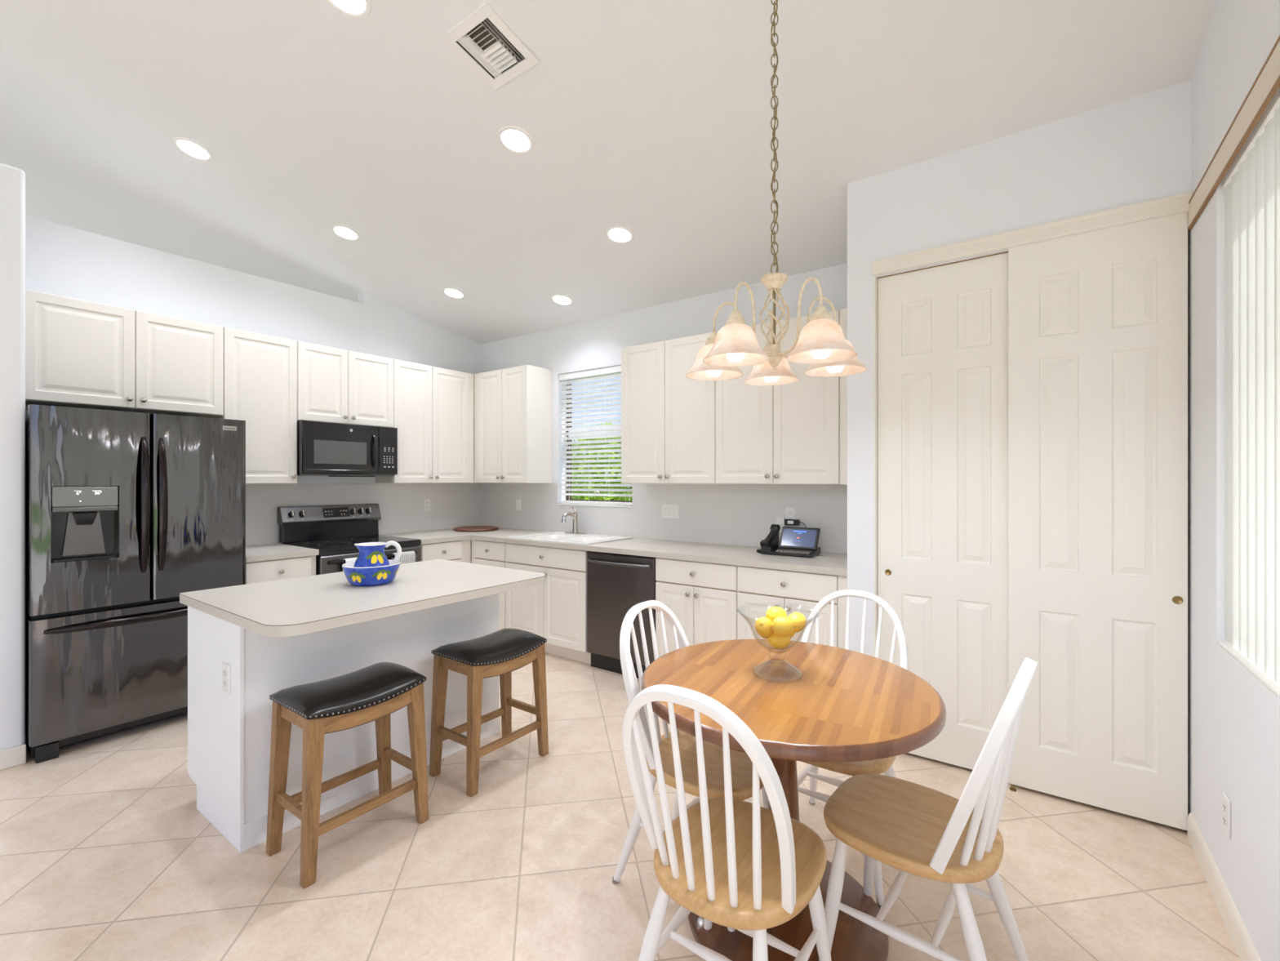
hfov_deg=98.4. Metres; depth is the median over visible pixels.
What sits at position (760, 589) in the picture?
base cabinet
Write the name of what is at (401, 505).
backsplash
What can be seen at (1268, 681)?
windowsill
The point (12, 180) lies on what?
wall pier
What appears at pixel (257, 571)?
base cabinet
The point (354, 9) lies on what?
recessed light
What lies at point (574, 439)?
shrub
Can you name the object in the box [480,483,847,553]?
backsplash
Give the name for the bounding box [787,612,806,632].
lemon
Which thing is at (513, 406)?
upper cabinet
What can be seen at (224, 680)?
receptacle
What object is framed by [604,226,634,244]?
recessed light
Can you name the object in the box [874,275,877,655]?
trim
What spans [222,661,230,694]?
wall outlet
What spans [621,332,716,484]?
upper cabinet
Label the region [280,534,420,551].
cooktop
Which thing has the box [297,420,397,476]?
microwave
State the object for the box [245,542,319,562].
countertop
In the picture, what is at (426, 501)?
wall outlet
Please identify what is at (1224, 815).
receptacle
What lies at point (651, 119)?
ceiling
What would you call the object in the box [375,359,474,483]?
upper cabinet
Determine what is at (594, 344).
wall
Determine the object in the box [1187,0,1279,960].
wall
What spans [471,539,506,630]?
base cabinet
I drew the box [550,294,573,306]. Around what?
recessed light
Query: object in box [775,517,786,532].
power adapter
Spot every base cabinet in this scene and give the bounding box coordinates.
[245,555,315,584]
[418,539,471,563]
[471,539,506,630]
[505,542,591,663]
[655,557,737,657]
[737,565,847,648]
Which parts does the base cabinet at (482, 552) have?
drawer, frame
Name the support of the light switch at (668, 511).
attached to the backsplash at (734, 514)
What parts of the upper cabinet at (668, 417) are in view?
door, door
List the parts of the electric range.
knob, knob, control panel, oven door, handle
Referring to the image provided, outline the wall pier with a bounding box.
[0,162,25,750]
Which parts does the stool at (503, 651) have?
leg, leg, nailhead trim, leg, leg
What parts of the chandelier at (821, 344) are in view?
bulb, lamp shade, arm, bulb, lamp shade, arm, arm, lamp shade, bulb, stem, cord, chain, arm, arm, bulb, lamp shade, bulb, lamp shade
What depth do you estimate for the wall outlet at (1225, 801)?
1.75 m
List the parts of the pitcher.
handle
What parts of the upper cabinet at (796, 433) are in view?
door, door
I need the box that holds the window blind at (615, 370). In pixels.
[559,364,631,505]
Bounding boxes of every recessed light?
[172,137,213,162]
[325,0,371,19]
[330,224,360,241]
[442,287,465,298]
[497,126,534,155]
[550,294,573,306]
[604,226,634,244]
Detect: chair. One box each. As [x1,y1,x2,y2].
[612,600,770,931]
[622,684,831,960]
[797,589,908,908]
[818,657,1039,960]
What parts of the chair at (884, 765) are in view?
leg, seat, leg, leg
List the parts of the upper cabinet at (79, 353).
door, knob, knob, door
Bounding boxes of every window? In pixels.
[556,373,631,507]
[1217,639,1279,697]
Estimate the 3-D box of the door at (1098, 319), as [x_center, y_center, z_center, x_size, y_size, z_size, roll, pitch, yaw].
[1.926,0.151,2.359,0.588,2.454,0.038,0,0,36]
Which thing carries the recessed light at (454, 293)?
in the ceiling
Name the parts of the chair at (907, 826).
leg, leg, seat, leg, leg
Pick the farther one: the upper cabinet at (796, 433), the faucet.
the faucet
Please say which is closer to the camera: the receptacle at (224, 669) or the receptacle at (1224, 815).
the receptacle at (1224, 815)
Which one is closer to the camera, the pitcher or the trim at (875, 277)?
the pitcher
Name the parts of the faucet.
spout, deck plate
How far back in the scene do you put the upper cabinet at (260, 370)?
3.93 m
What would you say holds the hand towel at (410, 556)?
hanging from the electric range
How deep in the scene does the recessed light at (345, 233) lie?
3.99 m
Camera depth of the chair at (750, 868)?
1.29 m
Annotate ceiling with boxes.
[0,0,1214,344]
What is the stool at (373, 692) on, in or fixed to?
on the floor
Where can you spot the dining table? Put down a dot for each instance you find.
(845, 704)
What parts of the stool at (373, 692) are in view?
leg, leg, nailhead trim, leg, leg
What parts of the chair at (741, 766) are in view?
leg, leg, seat, leg, leg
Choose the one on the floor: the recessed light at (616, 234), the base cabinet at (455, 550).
the base cabinet at (455, 550)
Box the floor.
[0,652,1240,960]
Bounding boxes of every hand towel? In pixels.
[342,557,356,571]
[391,551,415,564]
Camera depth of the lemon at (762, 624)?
1.77 m
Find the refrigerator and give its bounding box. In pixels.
[25,404,245,763]
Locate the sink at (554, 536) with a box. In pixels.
[506,531,632,544]
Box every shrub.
[572,422,631,500]
[572,439,584,498]
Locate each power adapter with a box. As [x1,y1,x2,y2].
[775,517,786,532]
[784,519,806,527]
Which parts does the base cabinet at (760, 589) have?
door, knob, drawer, frame, knob, door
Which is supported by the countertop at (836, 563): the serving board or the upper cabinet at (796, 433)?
the serving board
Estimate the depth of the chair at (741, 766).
1.91 m
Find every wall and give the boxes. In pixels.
[25,215,480,543]
[480,262,847,507]
[847,79,1191,656]
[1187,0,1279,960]
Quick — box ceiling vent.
[440,2,539,90]
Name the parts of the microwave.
handle, control panel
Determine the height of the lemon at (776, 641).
0.060 m
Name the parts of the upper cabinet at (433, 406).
door, door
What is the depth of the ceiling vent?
2.36 m
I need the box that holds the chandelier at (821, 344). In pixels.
[685,0,866,386]
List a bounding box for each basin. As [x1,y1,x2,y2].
[342,559,400,586]
[526,533,577,538]
[560,536,610,542]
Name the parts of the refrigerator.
dispenser spout, dispenser panel, door, freezer drawer, handle, handle, handle, door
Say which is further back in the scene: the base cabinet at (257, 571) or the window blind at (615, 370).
the window blind at (615, 370)
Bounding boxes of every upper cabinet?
[25,288,223,417]
[212,327,297,484]
[297,341,393,427]
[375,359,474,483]
[474,364,551,483]
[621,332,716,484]
[715,307,847,484]
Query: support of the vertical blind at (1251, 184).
attached to the wall at (1233, 718)
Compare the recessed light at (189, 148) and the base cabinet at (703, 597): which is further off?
the base cabinet at (703, 597)
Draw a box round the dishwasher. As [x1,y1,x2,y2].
[586,551,656,678]
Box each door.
[877,252,1008,769]
[1008,212,1187,830]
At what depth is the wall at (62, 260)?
4.01 m
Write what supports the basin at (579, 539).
in the sink at (554, 536)
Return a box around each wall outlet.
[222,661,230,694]
[423,498,430,511]
[785,506,795,519]
[1222,791,1230,838]
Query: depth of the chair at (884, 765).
2.17 m
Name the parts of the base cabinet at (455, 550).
drawer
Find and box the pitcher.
[353,540,401,567]
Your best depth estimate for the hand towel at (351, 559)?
3.96 m
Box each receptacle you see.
[222,668,226,676]
[222,679,226,687]
[1222,801,1226,813]
[1222,814,1226,826]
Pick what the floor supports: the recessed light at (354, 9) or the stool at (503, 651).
the stool at (503, 651)
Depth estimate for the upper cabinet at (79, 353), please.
3.31 m
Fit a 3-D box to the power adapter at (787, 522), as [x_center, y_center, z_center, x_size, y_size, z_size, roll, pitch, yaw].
[1.081,0.354,3.784,0.078,0.170,0.211,0,0,-28]
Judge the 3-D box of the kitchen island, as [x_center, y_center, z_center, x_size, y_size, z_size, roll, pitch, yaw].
[-1.380,0.964,2.746,0.596,0.865,1.235,0,0,36]
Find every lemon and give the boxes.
[755,617,773,636]
[765,606,786,621]
[767,631,791,648]
[770,616,795,635]
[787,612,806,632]
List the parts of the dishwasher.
kick plate, handle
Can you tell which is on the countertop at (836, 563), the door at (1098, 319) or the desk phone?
the desk phone
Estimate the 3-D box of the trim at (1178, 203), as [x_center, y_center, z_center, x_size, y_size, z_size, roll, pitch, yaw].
[1.687,-1.088,2.520,1.183,0.072,0.067,0,0,36]
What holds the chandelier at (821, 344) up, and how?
hanging from the ceiling
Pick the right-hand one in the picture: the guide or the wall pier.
the guide
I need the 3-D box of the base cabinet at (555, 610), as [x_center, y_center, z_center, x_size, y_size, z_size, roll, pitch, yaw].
[-0.591,0.959,4.636,0.901,0.874,0.674,0,0,36]
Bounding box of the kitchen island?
[187,593,500,853]
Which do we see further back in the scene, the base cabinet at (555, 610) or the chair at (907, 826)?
the base cabinet at (555, 610)
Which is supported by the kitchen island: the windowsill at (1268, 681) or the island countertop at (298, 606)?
the island countertop at (298, 606)
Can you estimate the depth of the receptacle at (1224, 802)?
1.76 m
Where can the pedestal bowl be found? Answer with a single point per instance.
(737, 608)
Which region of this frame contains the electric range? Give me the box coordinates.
[277,503,421,574]
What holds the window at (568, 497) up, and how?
in the wall at (594, 344)
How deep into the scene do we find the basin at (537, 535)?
4.87 m
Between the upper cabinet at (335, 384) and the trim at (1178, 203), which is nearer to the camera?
the trim at (1178, 203)
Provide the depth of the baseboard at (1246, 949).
1.77 m
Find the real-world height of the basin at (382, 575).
0.095 m
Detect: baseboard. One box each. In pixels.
[0,743,26,769]
[1187,812,1261,960]
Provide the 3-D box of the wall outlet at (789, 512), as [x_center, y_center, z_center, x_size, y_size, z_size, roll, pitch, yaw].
[1.050,0.246,3.861,0.070,0.115,0.008,0,0,36]
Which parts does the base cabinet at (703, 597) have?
door, drawer, frame, door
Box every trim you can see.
[871,191,1192,278]
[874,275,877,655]
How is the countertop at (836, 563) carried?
on the base cabinet at (760, 589)
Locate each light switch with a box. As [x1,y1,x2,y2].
[515,498,520,510]
[662,503,679,519]
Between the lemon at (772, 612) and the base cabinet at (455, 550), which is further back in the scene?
the base cabinet at (455, 550)
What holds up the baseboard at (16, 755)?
attached to the wall pier
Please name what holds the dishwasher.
on the floor
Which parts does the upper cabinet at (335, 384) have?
door, door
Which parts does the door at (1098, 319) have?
finger pull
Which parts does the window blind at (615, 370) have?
rail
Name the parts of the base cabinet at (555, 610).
door, drawer, frame, door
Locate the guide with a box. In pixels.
[1009,784,1016,791]
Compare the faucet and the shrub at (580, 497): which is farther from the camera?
the shrub at (580, 497)
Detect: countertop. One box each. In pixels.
[179,559,545,636]
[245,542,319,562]
[380,527,847,576]
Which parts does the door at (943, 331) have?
finger pull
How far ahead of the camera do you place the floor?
1.99 m
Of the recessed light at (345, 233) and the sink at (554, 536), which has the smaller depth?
the recessed light at (345, 233)
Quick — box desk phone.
[756,524,827,557]
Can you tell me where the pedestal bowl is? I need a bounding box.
[737,608,818,674]
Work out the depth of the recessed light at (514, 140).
2.92 m
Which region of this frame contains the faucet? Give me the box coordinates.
[561,506,586,533]
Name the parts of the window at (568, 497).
sill, meeting rail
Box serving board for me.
[453,525,498,531]
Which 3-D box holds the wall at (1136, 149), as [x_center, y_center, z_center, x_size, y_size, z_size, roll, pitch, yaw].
[1.845,-0.098,2.848,1.309,2.987,0.740,0,0,36]
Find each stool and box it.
[266,662,428,888]
[429,627,548,796]
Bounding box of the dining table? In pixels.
[640,639,946,960]
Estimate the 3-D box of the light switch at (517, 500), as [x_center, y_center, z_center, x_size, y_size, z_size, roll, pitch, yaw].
[-1.206,0.241,5.478,0.070,0.115,0.009,0,0,36]
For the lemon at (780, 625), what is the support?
in the pedestal bowl
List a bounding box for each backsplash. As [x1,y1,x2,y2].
[245,482,479,545]
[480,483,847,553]
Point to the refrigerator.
(127, 513)
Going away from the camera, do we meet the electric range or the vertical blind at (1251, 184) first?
the vertical blind at (1251, 184)
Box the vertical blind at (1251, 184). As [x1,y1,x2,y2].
[1187,35,1279,684]
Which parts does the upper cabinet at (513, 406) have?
door, door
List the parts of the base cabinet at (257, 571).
knob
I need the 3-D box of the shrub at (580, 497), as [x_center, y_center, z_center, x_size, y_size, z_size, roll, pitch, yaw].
[-0.514,0.353,9.341,1.847,2.639,1.580,0,0,36]
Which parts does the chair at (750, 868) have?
leg, leg, seat, leg, leg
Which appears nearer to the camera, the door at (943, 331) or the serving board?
the door at (943, 331)
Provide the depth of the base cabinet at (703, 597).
3.56 m

